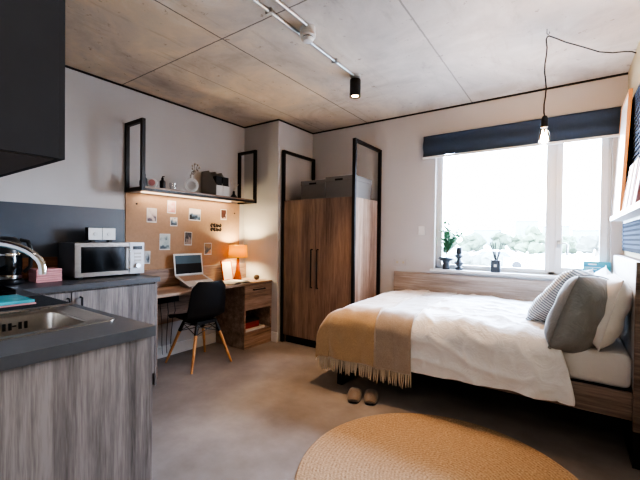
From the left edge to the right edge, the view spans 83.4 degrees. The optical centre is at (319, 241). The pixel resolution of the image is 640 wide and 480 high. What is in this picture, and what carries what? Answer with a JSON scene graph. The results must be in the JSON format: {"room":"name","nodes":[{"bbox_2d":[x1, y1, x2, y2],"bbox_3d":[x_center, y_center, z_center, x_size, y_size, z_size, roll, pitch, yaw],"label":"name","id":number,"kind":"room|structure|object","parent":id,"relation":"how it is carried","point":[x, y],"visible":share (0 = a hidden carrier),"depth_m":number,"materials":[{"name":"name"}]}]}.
{"room":"studio apartment","nodes":[
{"label":"studio apartment","id":0,"kind":"room"},
{"bbox_2d":[0,67,244,346],"bbox_3d":[-2.253,-0.129,3.018,0.150,2.700,5.580,1,1,35],"label":"wall","id":1,"kind":"structure","parent":0,"point":[91,173],"depth_m":3.40,"materials":[{"name":"grey paint"}]},
{"bbox_2d":[0,201,124,267],"bbox_3d":[-2.321,-0.005,2.783,0.012,0.595,1.575,1,1,35],"label":"backsplash","id":2,"kind":"structure","parent":1,"relation":"attached to","point":[45,226],"depth_m":2.95,"materials":[{"name":"grey paint"}]},
{"bbox_2d":[65,65,244,127],"bbox_3d":[-1.865,-1.473,3.393,0.014,0.014,3.110,1,1,35],"label":"trim","id":3,"kind":"structure","parent":1,"relation":"attached to","point":[66,66],"depth_m":3.57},
{"bbox_2d":[125,192,239,269],"bbox_3d":[-1.451,-0.099,4.026,0.016,0.760,1.440,1,1,35],"label":"pinboard","id":4,"kind":"object","parent":1,"relation":"attached to","point":[137,228],"visible":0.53,"depth_m":3.91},
{"bbox_2d":[144,251,149,263],"bbox_3d":[-1.737,0.159,3.611,0.003,0.132,0.065,1,1,35],"label":"picture","id":5,"kind":"object","parent":4,"relation":"attached to","point":[147,253],"visible":1,"depth_m":3.61},
{"bbox_2d":[147,208,156,222],"bbox_3d":[-1.707,-0.267,3.643,0.003,0.145,0.105,1,0,35],"label":"picture","id":6,"kind":"object","parent":4,"relation":"attached to","point":[151,212],"visible":1,"depth_m":3.65},
{"bbox_2d":[159,234,169,249],"bbox_3d":[-1.627,0.003,3.765,0.003,0.170,0.120,1,0,35],"label":"picture","id":7,"kind":"object","parent":4,"relation":"attached to","point":[164,239],"visible":1,"depth_m":3.76},
{"bbox_2d":[167,200,175,213],"bbox_3d":[-1.580,-0.367,3.822,0.003,0.135,0.100,1,-1,35],"label":"picture","id":8,"kind":"object","parent":4,"relation":"attached to","point":[171,205],"visible":1,"depth_m":3.82},
{"bbox_2d":[168,201,174,212],"bbox_3d":[-1.579,-0.370,3.821,0.002,0.118,0.089,1,1,35],"label":"print","id":9,"kind":"object","parent":8,"relation":"attached to","point":[171,204],"depth_m":3.82},
{"bbox_2d":[170,217,176,225],"bbox_3d":[-1.566,-0.212,3.846,0.003,0.095,0.085,1,2,35],"label":"picture","id":10,"kind":"object","parent":4,"relation":"attached to","point":[173,220],"visible":1,"depth_m":3.84},
{"bbox_2d":[171,218,176,224],"bbox_3d":[-1.566,-0.215,3.845,0.002,0.077,0.072,1,1,35],"label":"print","id":11,"kind":"object","parent":10,"relation":"attached to","point":[173,220],"depth_m":3.85},
{"bbox_2d":[184,232,191,244],"bbox_3d":[-1.467,-0.033,3.994,0.003,0.153,0.100,1,1,35],"label":"picture","id":12,"kind":"object","parent":4,"relation":"attached to","point":[188,235],"visible":1,"depth_m":4.00},
{"bbox_2d":[189,208,200,220],"bbox_3d":[-1.415,-0.304,4.061,0.003,0.140,0.160,1,1,35],"label":"picture","id":13,"kind":"object","parent":4,"relation":"attached to","point":[194,214],"visible":1,"depth_m":4.06},
{"bbox_2d":[204,243,211,254],"bbox_3d":[-1.317,0.086,4.213,0.003,0.140,0.105,1,1,35],"label":"picture","id":14,"kind":"object","parent":4,"relation":"attached to","point":[207,246],"visible":1,"depth_m":4.21},
{"bbox_2d":[205,244,210,253],"bbox_3d":[-1.316,0.083,4.213,0.002,0.121,0.091,1,1,35],"label":"print","id":15,"kind":"object","parent":14,"relation":"attached to","point":[207,246],"depth_m":4.21},
{"bbox_2d":[210,223,221,230],"bbox_3d":[-1.246,-0.170,4.303,0.009,0.096,0.162,1,1,35],"label":"wall ornament","id":16,"kind":"object","parent":4,"relation":"attached to","point":[217,225],"visible":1,"depth_m":4.30,"materials":[{"name":"black metal"}]},
{"bbox_2d":[221,209,226,219],"bbox_3d":[-1.181,-0.330,4.397,0.003,0.130,0.090,1,1,35],"label":"picture","id":17,"kind":"object","parent":4,"relation":"attached to","point":[223,211],"visible":1,"depth_m":4.40},
{"bbox_2d":[221,210,225,218],"bbox_3d":[-1.180,-0.333,4.396,0.002,0.111,0.076,1,1,35],"label":"print","id":18,"kind":"object","parent":17,"relation":"attached to","point":[223,212],"depth_m":4.39},
{"bbox_2d":[157,332,215,358],"bbox_3d":[-1.442,1.156,4.075,0.016,0.120,1.530,1,1,35],"label":"baseboard","id":19,"kind":"structure","parent":1,"relation":"attached to","point":[185,345],"depth_m":3.98,"materials":[{"name":"white paint"}]},
{"bbox_2d":[124,118,256,203],"bbox_3d":[-1.322,-0.800,3.933,0.310,0.655,1.452,1,1,35],"label":"wall shelf","id":20,"kind":"object","parent":1,"relation":"attached to","point":[142,188],"visible":1,"depth_m":3.47,"materials":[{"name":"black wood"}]},
{"bbox_2d":[147,178,157,186],"bbox_3d":[-1.587,-0.556,3.394,0.090,0.090,0.038,0,1,-15],"label":"alarm clock","id":21,"kind":"object","parent":20,"relation":"on","point":[152,182],"visible":0.85,"depth_m":3.38,"materials":[{"name":"white paint"}]},
{"bbox_2d":[159,176,165,188],"bbox_3d":[-1.520,-0.571,3.468,0.057,0.120,0.053,1,1,35],"label":"pump bottle","id":22,"kind":"object","parent":20,"relation":"on","point":[162,184],"visible":0.88,"depth_m":3.45,"materials":[{"name":"black plastic"}]},
{"bbox_2d":[184,163,200,191],"bbox_3d":[-1.346,-0.672,3.782,0.166,0.316,0.070,0,1,-26],"label":"round vase","id":23,"kind":"object","parent":20,"relation":"on","point":[191,174],"visible":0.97,"depth_m":3.78,"materials":[{"name":"white ceramic"}]},
{"bbox_2d":[201,171,222,195],"bbox_3d":[-1.229,-0.659,4.088,0.266,0.285,0.089,1,1,35],"label":"magazine file","id":24,"kind":"object","parent":20,"relation":"on","point":[211,183],"visible":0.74,"depth_m":4.04,"materials":[{"name":"grey cardboard"}]},
{"bbox_2d":[213,176,221,185],"bbox_3d":[-1.152,-0.624,4.034,0.055,0.211,0.078,1,1,35],"label":"books","id":25,"kind":"object","parent":24,"relation":"on","point":[217,180],"depth_m":4.01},
{"bbox_2d":[215,172,228,196],"bbox_3d":[-1.175,-0.659,4.166,0.266,0.285,0.089,1,1,35],"label":"magazine file","id":26,"kind":"object","parent":20,"relation":"on","point":[224,180],"visible":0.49,"depth_m":4.09,"materials":[{"name":"white cardboard"}]},
{"bbox_2d":[222,177,228,186],"bbox_3d":[-1.098,-0.625,4.112,0.055,0.211,0.078,1,1,35],"label":"books","id":27,"kind":"object","parent":26,"relation":"on","point":[224,180],"depth_m":4.09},
{"bbox_2d":[230,178,238,197],"bbox_3d":[-1.023,-0.632,4.285,0.103,0.231,0.106,1,1,-10],"label":"vase","id":28,"kind":"object","parent":20,"relation":"on","point":[235,186],"visible":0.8,"depth_m":4.27,"materials":[{"name":"black plastic"}]},
{"bbox_2d":[243,121,312,340],"bbox_3d":[-0.555,-0.134,4.809,0.590,2.700,0.700,1,1,35],"label":"wall pillar","id":29,"kind":"structure","parent":0,"point":[262,219],"depth_m":4.49,"materials":[{"name":"grey paint"}]},
{"bbox_2d":[245,119,279,127],"bbox_3d":[-0.738,-1.475,4.495,0.604,0.014,0.014,1,1,35],"label":"trim","id":30,"kind":"structure","parent":29,"relation":"attached to","point":[276,119],"depth_m":4.47,"materials":[{"name":"black wood"}]},
{"bbox_2d":[271,331,277,341],"bbox_3d":[-0.558,1.162,4.382,0.096,0.120,0.016,1,1,35],"label":"baseboard","id":31,"kind":"structure","parent":29,"relation":"attached to","point":[274,335],"depth_m":4.37,"materials":[{"name":"white paint"}]},
{"bbox_2d":[279,119,312,133],"bbox_3d":[-0.292,-1.472,4.619,0.014,0.014,0.700,1,1,35],"label":"trim","id":32,"kind":"structure","parent":29,"relation":"attached to","point":[280,119],"depth_m":4.57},
{"bbox_2d":[65,0,639,132],"bbox_3d":[-0.541,-1.521,1.910,4.180,0.150,6.030,1,1,35],"label":"ceiling","id":33,"kind":"structure","parent":0,"point":[232,61],"depth_m":2.72,"materials":[{"name":"concrete"}]},
{"bbox_2d":[274,0,307,25],"bbox_3d":[-0.633,-1.429,1.591,0.023,0.023,1.900,1,1,35],"label":"conduit","id":34,"kind":"object","parent":33,"relation":"attached to","point":[278,2],"visible":1,"depth_m":2.23,"materials":[{"name":"metal"}]},
{"bbox_2d":[252,0,353,75],"bbox_3d":[-0.489,-1.433,1.987,0.023,0.023,2.715,1,1,35],"label":"conduit","id":35,"kind":"object","parent":33,"relation":"attached to","point":[257,2],"visible":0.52,"depth_m":2.43,"materials":[{"name":"metal"}]},
{"bbox_2d":[300,24,315,43],"bbox_3d":[-0.082,-1.400,2.432,0.108,0.096,0.108,1,1,35],"label":"smoke detector","id":36,"kind":"object","parent":33,"relation":"attached to","point":[307,34],"visible":1,"depth_m":2.40,"materials":[{"name":"white paint"}]},
{"bbox_2d":[350,73,360,98],"bbox_3d":[0.307,-1.359,3.136,0.096,0.188,0.096,1,1,35],"label":"light","id":37,"kind":"object","parent":33,"relation":"attached to","point":[355,81],"visible":1,"depth_m":3.10,"materials":[{"name":"metal"}]},
{"bbox_2d":[538,32,635,144],"bbox_3d":[1.909,-1.038,2.535,0.884,0.777,0.072,0,1,-16],"label":"pendant lamp","id":38,"kind":"object","parent":33,"relation":"hanging from","point":[544,121],"visible":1,"depth_m":2.42,"materials":[{"name":"clear glass"}]},
{"bbox_2d":[152,341,639,479],"bbox_3d":[-0.572,1.304,1.947,4.180,0.100,6.030,1,1,35],"label":"floor","id":39,"kind":"structure","parent":0,"point":[256,415],"depth_m":2.61,"materials":[{"name":"grey concrete"}]},
{"bbox_2d":[0,337,151,479],"bbox_3d":[-1.456,0.803,1.606,1.512,0.889,0.626,1,1,35],"label":"base cabinet","id":40,"kind":"object","parent":39,"relation":"on","point":[87,415],"visible":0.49,"depth_m":1.21,"materials":[{"name":"grey wood"}]},
{"bbox_2d":[0,274,159,371],"bbox_3d":[-1.442,0.331,2.165,2.170,0.040,1.562,1,1,35],"label":"countertop","id":41,"kind":"structure","parent":40,"relation":"on","point":[37,348],"depth_m":1.30,"materials":[{"name":"grey stone"}]},
{"bbox_2d":[0,285,15,295],"bbox_3d":[-1.895,0.285,1.942,0.280,0.045,0.320,1,1,35],"label":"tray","id":42,"kind":"object","parent":41,"relation":"on","point":[4,290],"visible":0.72,"depth_m":1.98,"materials":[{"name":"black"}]},
{"bbox_2d":[0,236,33,285],"bbox_3d":[-2.185,0.130,2.510,0.200,0.335,0.223,1,1,11],"label":"kettle","id":43,"kind":"object","parent":41,"relation":"on","point":[11,261],"visible":0.94,"depth_m":2.46,"materials":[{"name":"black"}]},
{"bbox_2d":[0,240,46,274],"bbox_3d":[-1.327,0.154,1.399,0.423,0.329,0.097,0,1,-15],"label":"tap","id":44,"kind":"object","parent":41,"relation":"on","point":[42,268],"visible":1,"depth_m":1.46,"materials":[{"name":"silver metal"}]},
{"bbox_2d":[22,257,57,279],"bbox_3d":[-2.191,0.207,2.809,0.040,0.170,0.235,1,1,35],"label":"wooden board","id":45,"kind":"object","parent":41,"relation":"on","point":[50,261],"visible":0.26,"depth_m":2.82,"materials":[{"name":"brown wood"}]},
{"bbox_2d":[28,277,61,282],"bbox_3d":[-2.057,0.280,2.689,0.161,0.032,0.160,1,1,35],"label":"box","id":46,"kind":"object","parent":41,"relation":"on","point":[52,279],"visible":0.88,"depth_m":2.63,"materials":[{"name":"pink cardboard"}]},
{"bbox_2d":[28,273,61,278],"bbox_3d":[-2.057,0.248,2.689,0.161,0.032,0.160,1,1,35],"label":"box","id":47,"kind":"object","parent":46,"relation":"on","point":[48,275],"visible":0.87,"depth_m":2.64,"materials":[{"name":"pink cardboard"}]},
{"bbox_2d":[28,267,61,273],"bbox_3d":[-2.056,0.216,2.688,0.161,0.032,0.160,1,1,35],"label":"box","id":48,"kind":"object","parent":47,"relation":"on","point":[49,269],"visible":0.86,"depth_m":2.66,"materials":[{"name":"pink cardboard"}]},
{"bbox_2d":[0,296,113,340],"bbox_3d":[-1.374,0.393,1.557,0.940,0.164,0.502,1,1,35],"label":"sink","id":49,"kind":"object","parent":41,"relation":"in","point":[50,319],"visible":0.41,"depth_m":1.57,"materials":[{"name":"metal"}]},
{"bbox_2d":[0,295,72,313],"bbox_3d":[-1.482,0.297,1.662,0.388,0.010,0.450,1,1,35],"label":"drying rack","id":50,"kind":"object","parent":49,"relation":"on","point":[41,300],"visible":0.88,"depth_m":1.68,"materials":[{"name":"metal"}]},
{"bbox_2d":[0,302,35,307],"bbox_3d":[-1.504,0.286,1.634,0.234,0.008,0.280,1,1,35],"label":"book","id":51,"kind":"object","parent":50,"relation":"on","point":[5,306],"visible":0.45,"depth_m":1.62,"materials":[{"name":"paper"}]},
{"bbox_2d":[0,294,34,305],"bbox_3d":[-1.514,0.275,1.631,0.240,0.014,0.285,1,1,35],"label":"chopping board","id":52,"kind":"object","parent":51,"relation":"on","point":[5,299],"visible":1,"depth_m":1.66,"materials":[{"name":"teal plastic"}]},
{"bbox_2d":[59,242,143,279],"bbox_3d":[-1.853,0.149,3.070,0.375,0.288,0.550,1,1,35],"label":"microwave","id":53,"kind":"object","parent":41,"relation":"on","point":[78,260],"visible":1,"depth_m":2.93,"materials":[{"name":"grey metal"}]},
{"bbox_2d":[85,227,114,241],"bbox_3d":[-1.888,-0.058,3.096,0.062,0.125,0.224,1,1,35],"label":"radio","id":54,"kind":"object","parent":53,"relation":"on","point":[92,234],"visible":0.97,"depth_m":3.06,"materials":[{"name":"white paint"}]},
{"bbox_2d":[40,282,156,384],"bbox_3d":[-1.892,0.782,2.874,0.637,0.889,0.907,1,1,35],"label":"base cabinet","id":55,"kind":"object","parent":39,"relation":"on","point":[138,302],"visible":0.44,"depth_m":2.87,"materials":[{"name":"grey wood"}]},
{"bbox_2d":[165,280,231,373],"bbox_3d":[-1.226,0.804,3.642,0.493,0.848,0.470,1,1,39],"label":"desk chair","id":56,"kind":"object","parent":39,"relation":"on","point":[207,299],"visible":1,"depth_m":3.51,"materials":[{"name":"black plastic"}]},
{"bbox_2d":[140,263,271,354],"bbox_3d":[-1.214,0.753,3.921,0.522,0.935,1.512,1,1,35],"label":"desk","id":57,"kind":"object","parent":39,"relation":"on","point":[253,298],"depth_m":4.13,"materials":[{"name":"brown wood"}]},
{"bbox_2d":[220,261,233,280],"bbox_3d":[-1.127,0.351,4.357,0.062,0.233,0.156,1,1,35],"label":"photo frame","id":58,"kind":"object","parent":57,"relation":"on","point":[226,266],"visible":0.99,"depth_m":4.35,"materials":[{"name":"paper"}]},
{"bbox_2d":[223,279,250,284],"bbox_3d":[-0.974,0.453,4.093,0.220,0.032,0.310,1,1,26],"label":"open book","id":59,"kind":"object","parent":57,"relation":"on","point":[231,282],"visible":0.91,"depth_m":4.03,"materials":[{"name":"paper"}]},
{"bbox_2d":[228,245,246,279],"bbox_3d":[-1.005,0.254,4.393,0.227,0.425,0.227,1,1,35],"label":"desk lamp","id":60,"kind":"object","parent":57,"relation":"on","point":[235,251],"visible":0.97,"depth_m":4.31,"materials":[{"name":"orange wood"}]},
{"bbox_3d":[-0.858,1.031,4.289,0.225,0.016,0.330,1,1,35],"label":"magazine","id":61,"kind":"object","parent":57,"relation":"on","visible":0},
{"bbox_2d":[246,324,264,330],"bbox_3d":[-0.858,1.015,4.289,0.225,0.014,0.330,1,1,35],"label":"magazine","id":62,"kind":"object","parent":61,"relation":"on","point":[260,325],"visible":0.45,"depth_m":4.24,"materials":[{"name":"paper"}]},
{"bbox_2d":[246,316,259,328],"bbox_3d":[-0.860,0.956,4.253,0.168,0.100,0.238,1,1,35],"label":"box","id":63,"kind":"object","parent":62,"relation":"on","point":[251,321],"visible":0.52,"depth_m":4.23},
{"bbox_3d":[-1.314,0.436,3.814,0.220,0.070,0.252,1,1,38],"label":"laptop stand","id":64,"kind":"object","parent":57,"relation":"on","visible":0},
{"bbox_2d":[173,253,212,286],"bbox_3d":[-1.325,0.296,3.822,0.297,0.324,0.344,1,1,38],"label":"laptop","id":65,"kind":"object","parent":64,"relation":"on","point":[189,265],"visible":0.87,"depth_m":3.86,"materials":[{"name":"metal"}]},
{"bbox_2d":[280,138,381,347],"bbox_3d":[0.120,0.062,4.342,1.019,2.335,0.674,1,1,35],"label":"wardrobe","id":66,"kind":"object","parent":39,"relation":"on","point":[331,247],"visible":0.86,"depth_m":4.11,"materials":[{"name":"brown wood"}]},
{"bbox_2d":[301,179,325,199],"bbox_3d":[0.032,-0.611,4.426,0.363,0.235,0.422,1,1,35],"label":"storage box","id":67,"kind":"object","parent":66,"relation":"on","point":[313,189],"visible":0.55,"depth_m":4.25,"materials":[{"name":"cardboard"}]},
{"bbox_2d":[325,175,371,199],"bbox_3d":[0.337,-0.612,4.195,0.368,0.250,0.452,1,1,35],"label":"storage box","id":68,"kind":"object","parent":66,"relation":"on","point":[336,186],"visible":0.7,"depth_m":4.04,"materials":[{"name":"cardboard"}]},
{"bbox_2d":[347,387,361,403],"bbox_3d":[0.283,1.217,2.892,0.114,0.068,0.256,1,1,13],"label":"slipper","id":69,"kind":"object","parent":39,"relation":"on","point":[354,393],"visible":1,"depth_m":2.82,"materials":[{"name":"beige fabric"}]},
{"bbox_2d":[364,389,378,405],"bbox_3d":[0.410,1.219,2.865,0.114,0.068,0.256,1,1,13],"label":"slipper","id":70,"kind":"object","parent":39,"relation":"on","point":[371,396],"visible":1,"depth_m":2.79,"materials":[{"name":"beige fabric"}]},
{"bbox_2d":[295,413,578,479],"bbox_3d":[0.625,1.261,1.862,1.516,0.012,1.516,1,1,35],"label":"round rug","id":71,"kind":"object","parent":39,"relation":"on","point":[391,446],"visible":1,"depth_m":2.11,"materials":[{"name":"wicker"}]},
{"bbox_2d":[337,254,639,469],"bbox_3d":[1.298,0.677,3.106,2.145,1.165,1.325,1,1,35],"label":"bed","id":72,"kind":"object","parent":39,"relation":"on","point":[623,404],"visible":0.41,"depth_m":2.09,"materials":[{"name":"brown wood"}]},
{"bbox_2d":[562,336,631,387],"bbox_3d":[1.307,0.733,3.112,1.994,0.200,1.235,1,1,35],"label":"mattress","id":73,"kind":"object","parent":72,"relation":"on","point":[612,365],"visible":0.29,"depth_m":2.13,"materials":[{"name":"white fabric"}]},
{"bbox_2d":[328,294,574,405],"bbox_3d":[1.122,0.815,3.188,1.858,0.623,1.351,1,1,35],"label":"duvet","id":74,"kind":"object","parent":73,"relation":"on","point":[478,340],"visible":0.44,"depth_m":2.46,"materials":[{"name":"white fabric"}]},
{"bbox_2d":[315,289,456,388],"bbox_3d":[0.695,0.821,3.471,0.879,0.589,1.358,1,1,35],"label":"throw blanket","id":75,"kind":"object","parent":74,"relation":"on","point":[375,332],"visible":0.99,"depth_m":2.95,"materials":[{"name":"beige fabric"}]},
{"bbox_2d":[525,269,598,321],"bbox_3d":[1.754,0.411,2.581,0.509,0.467,0.327,0,1,-35],"label":"striped cushion","id":76,"kind":"object","parent":73,"relation":"on","point":[541,306],"visible":0.41,"depth_m":2.47,"materials":[{"name":"white fabric"}]},
{"bbox_2d":[544,275,607,352],"bbox_3d":[1.651,0.462,2.247,0.498,0.532,0.302,0,1,-25],"label":"cushion","id":77,"kind":"object","parent":73,"relation":"on","point":[571,324],"visible":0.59,"depth_m":2.12,"materials":[{"name":"fabric"}]},
{"bbox_2d":[594,266,610,277],"bbox_3d":[2.203,0.458,2.856,0.223,0.515,0.659,1,1,37],"label":"bed pillow","id":78,"kind":"object","parent":73,"relation":"on","point":[604,271],"visible":0.08,"depth_m":2.90,"materials":[{"name":"white fabric"}]},
{"bbox_2d":[593,273,632,351],"bbox_3d":[1.840,0.431,2.304,0.227,0.430,0.582,1,1,34],"label":"bed pillow","id":79,"kind":"object","parent":73,"relation":"on","point":[619,293],"visible":0.67,"depth_m":2.08,"materials":[{"name":"white fabric"}]},
{"bbox_2d":[313,75,627,293],"bbox_3d":[1.081,-0.109,4.280,4.180,2.700,0.300,1,1,35],"label":"wall","id":80,"kind":"structure","parent":0,"point":[408,181],"depth_m":4.07,"materials":[{"name":"grey paint"}]},
{"bbox_2d":[418,226,424,234],"bbox_3d":[1.143,-0.125,4.046,0.070,0.100,0.012,1,1,35],"label":"light switch","id":81,"kind":"object","parent":80,"relation":"attached to","point":[421,229],"visible":1,"depth_m":4.04,"materials":[{"name":"white paint"}]},
{"bbox_2d":[313,72,627,133],"bbox_3d":[1.248,-1.446,3.965,3.290,0.014,0.014,1,1,35],"label":"trim","id":82,"kind":"structure","parent":80,"relation":"attached to","point":[626,73],"depth_m":3.64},
{"bbox_2d":[394,271,552,301],"bbox_3d":[1.720,0.745,3.638,2.070,0.765,0.030,1,1,35],"label":"trim","id":83,"kind":"structure","parent":80,"relation":"attached to","point":[504,288],"depth_m":3.72,"materials":[{"name":"brown wood"}]},
{"bbox_2d":[430,268,558,278],"bbox_3d":[1.883,0.322,3.562,1.549,0.025,0.145,1,1,35],"label":"window sill","id":84,"kind":"structure","parent":80,"relation":"attached to","point":[431,269],"depth_m":3.58,"materials":[{"name":"white paint"}]},
{"bbox_2d":[438,219,465,268],"bbox_3d":[1.426,0.031,3.863,0.304,0.539,0.176,1,1,35],"label":"potted plant","id":85,"kind":"object","parent":84,"relation":"on","point":[449,242],"visible":1,"depth_m":3.87,"materials":[{"name":"green plant"}]},
{"bbox_2d":[454,247,463,269],"bbox_3d":[1.480,0.180,3.820,0.100,0.242,0.099,1,1,35],"label":"candle holder","id":86,"kind":"object","parent":84,"relation":"on","point":[458,262],"visible":0.99,"depth_m":3.79,"materials":[{"name":"grey ceramic"}]},
{"bbox_2d":[490,242,503,272],"bbox_3d":[1.769,0.157,3.599,0.124,0.301,0.082,1,1,35],"label":"reed diffuser","id":87,"kind":"object","parent":84,"relation":"on","point":[495,264],"visible":1,"depth_m":3.58,"materials":[{"name":"black glass"}]},
{"bbox_2d":[491,260,500,272],"bbox_3d":[1.766,0.245,3.602,0.086,0.125,0.082,1,1,35],"label":"jar","id":88,"kind":"object","parent":87,"relation":"attached to","point":[495,264],"depth_m":3.57,"materials":[{"name":"grey ceramic"}]},
{"bbox_2d":[583,261,610,272],"bbox_3d":[2.420,0.248,3.141,0.190,0.146,0.018,1,1,35],"label":"picture book","id":89,"kind":"object","parent":84,"relation":"on","point":[587,265],"visible":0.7,"depth_m":3.14,"materials":[{"name":"paper"}]},
{"bbox_2d":[436,138,611,274],"bbox_3d":[1.934,-0.380,3.589,1.519,1.380,0.136,1,1,35],"label":"window","id":90,"kind":"structure","parent":80,"relation":"in","point":[554,168],"depth_m":3.38,"materials":[{"name":"white paint"}]},
{"bbox_2d":[422,106,621,159],"bbox_3d":[1.845,-1.019,3.504,1.690,0.250,0.082,1,1,35],"label":"window blind","id":91,"kind":"object","parent":90,"relation":"attached to","point":[603,123],"visible":0.96,"depth_m":3.40,"materials":[{"name":"blue fabric"}]},
{"bbox_2d":[624,40,639,258],"bbox_3d":[1.054,-0.063,0.716,0.150,2.700,5.580,1,1,35],"label":"wall","id":92,"kind":"structure","parent":0,"point":[634,71],"depth_m":2.68,"materials":[{"name":"beige paint"}]},
{"bbox_2d":[622,84,639,253],"bbox_3d":[2.029,-0.487,2.258,0.026,1.130,1.830,1,1,35],"label":"wall panel","id":93,"kind":"object","parent":92,"relation":"attached to","point":[630,239],"visible":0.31,"depth_m":2.51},
{"bbox_2d":[610,201,639,223],"bbox_3d":[1.889,-0.169,2.157,0.093,0.054,1.900,1,1,35],"label":"ledge","id":94,"kind":"object","parent":93,"relation":"attached to","point":[631,213],"visible":1,"depth_m":2.25,"materials":[{"name":"white paint"}]},
{"bbox_2d":[613,88,632,214],"bbox_3d":[2.288,-0.627,2.720,0.062,0.886,0.485,1,1,35],"label":"framed picture","id":95,"kind":"object","parent":94,"relation":"on","point":[625,118],"visible":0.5,"depth_m":2.62,"materials":[{"name":"brown wood"}]},
{"bbox_2d":[622,163,633,209],"bbox_3d":[2.040,-0.342,2.367,0.062,0.322,0.180,1,1,35],"label":"framed picture","id":96,"kind":"object","parent":94,"relation":"on","point":[632,165],"visible":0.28,"depth_m":2.39,"materials":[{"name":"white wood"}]},
{"bbox_2d":[626,157,639,207],"bbox_3d":[1.923,-0.341,2.199,0.061,0.322,0.170,1,1,35],"label":"framed picture","id":97,"kind":"object","parent":94,"relation":"on","point":[636,162],"visible":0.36,"depth_m":2.21},
{"bbox_2d":[630,159,639,205],"bbox_3d":[1.803,-0.330,2.027,0.061,0.302,0.190,1,1,35],"label":"framed picture","id":98,"kind":"object","parent":94,"relation":"on","point":[636,191],"visible":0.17,"depth_m":2.05},
{"bbox_3d":[-1.918,-0.106,1.469,2.170,2.700,0.120,1,1,35],"label":"wall","id":99,"kind":"structure","parent":0,"visible":0},
{"bbox_2d":[0,0,64,176],"bbox_3d":[-1.514,-0.718,1.446,1.500,0.912,0.309,1,1,35],"label":"upper cabinet","id":100,"kind":"object","parent":99,"relation":"attached to","point":[32,32],"visible":1,"depth_m":1.08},
{"label":"outside","id":101,"kind":"structure","parent":0,"visible":0},
{"bbox_2d":[443,242,598,268],"bbox_3d":[64.088,1.902,92.107,240.000,0.200,215.600,1,1,35],"label":"ground","id":102,"kind":"structure","parent":101,"point":[537,261],"depth_m":44.22,"materials":[{"name":"white"}]},
{"bbox_2d":[458,233,484,250],"bbox_3d":[27.945,0.017,66.552,4.771,3.469,3.529,1,1,35],"label":"tree","id":103,"kind":"object","parent":102,"relation":"on","point":[463,237],"visible":0.09,"depth_m":66.83,"materials":[{"name":"green plant"}]},
{"bbox_2d":[460,232,486,252],"bbox_3d":[24.933,0.134,58.147,3.477,3.377,3.170,0,1,-24],"label":"tree","id":104,"kind":"object","parent":102,"relation":"on","point":[476,242],"visible":0.98,"depth_m":57.54,"materials":[{"name":"green plant"}]},
{"bbox_2d":[448,251,503,266],"bbox_3d":[10.347,1.356,25.707,5.151,1.421,2.249,1,1,35],"label":"shrub","id":105,"kind":"object","parent":102,"relation":"on","point":[485,259],"visible":0.4,"depth_m":24.92,"materials":[{"name":"green plant"}]},
{"bbox_2d":[473,229,501,244],"bbox_3d":[64.387,-1.741,137.941,9.400,5.900,6.400,1,1,35],"label":"building","id":106,"kind":"structure","parent":102,"relation":"on","point":[486,233],"depth_m":135.19,"materials":[{"name":"white"}]},
{"bbox_2d":[488,232,511,249],"bbox_3d":[30.050,0.087,59.966,3.409,3.535,3.299,1,1,35],"label":"tree","id":107,"kind":"object","parent":102,"relation":"on","point":[498,237],"visible":0.79,"depth_m":59.28,"materials":[{"name":"green plant"}]},
{"bbox_2d":[476,249,529,267],"bbox_3d":[13.932,1.363,28.082,4.258,1.414,1.800,1,1,32],"label":"parked car","id":108,"kind":"object","parent":102,"relation":"on","point":[510,259],"visible":0.52,"depth_m":26.91,"materials":[{"name":"paint"}]},
{"bbox_2d":[506,233,521,251],"bbox_3d":[34.113,0.212,62.174,4.352,3.317,2.608,1,1,19],"label":"tree","id":109,"kind":"object","parent":102,"relation":"on","point":[516,239],"visible":0.45,"depth_m":61.65,"materials":[{"name":"green plant"}]},
{"bbox_2d":[514,220,538,235],"bbox_3d":[75.072,-3.125,130.493,7.400,9.100,6.400,1,1,35],"label":"building","id":110,"kind":"structure","parent":102,"relation":"on","point":[520,225],"depth_m":128.59,"materials":[{"name":"white"}]},
{"bbox_2d":[514,225,544,254],"bbox_3d":[31.529,-0.291,53.707,4.220,4.484,3.106,1,1,35],"label":"tree","id":111,"kind":"object","parent":102,"relation":"on","point":[533,237],"visible":0.98,"depth_m":52.97,"materials":[{"name":"green plant"}]},
{"bbox_2d":[542,225,570,243],"bbox_3d":[82.446,-1.976,125.365,8.400,7.100,6.400,1,1,35],"label":"building","id":112,"kind":"structure","parent":102,"relation":"on","point":[565,228],"depth_m":121.33,"materials":[{"name":"white"}]},
{"bbox_2d":[542,232,570,253],"bbox_3d":[36.080,0.207,55.805,4.889,3.538,2.911,1,1,35],"label":"tree","id":113,"kind":"object","parent":102,"relation":"on","point":[543,233],"visible":0.09,"depth_m":54.53,"materials":[{"name":"green plant"}]},
{"bbox_2d":[562,235,578,253],"bbox_3d":[40.146,0.425,57.767,3.021,3.150,3.472,0,1,-12],"label":"tree","id":114,"kind":"object","parent":102,"relation":"on","point":[571,239],"visible":0.48,"depth_m":56.90,"materials":[{"name":"green plant"}]},
{"bbox_2d":[571,229,598,241],"bbox_3d":[89.824,-1.127,120.232,9.400,5.700,6.400,1,1,35],"label":"building","id":115,"kind":"structure","parent":102,"relation":"on","point":[576,233],"depth_m":118.52,"materials":[{"name":"white"}]},
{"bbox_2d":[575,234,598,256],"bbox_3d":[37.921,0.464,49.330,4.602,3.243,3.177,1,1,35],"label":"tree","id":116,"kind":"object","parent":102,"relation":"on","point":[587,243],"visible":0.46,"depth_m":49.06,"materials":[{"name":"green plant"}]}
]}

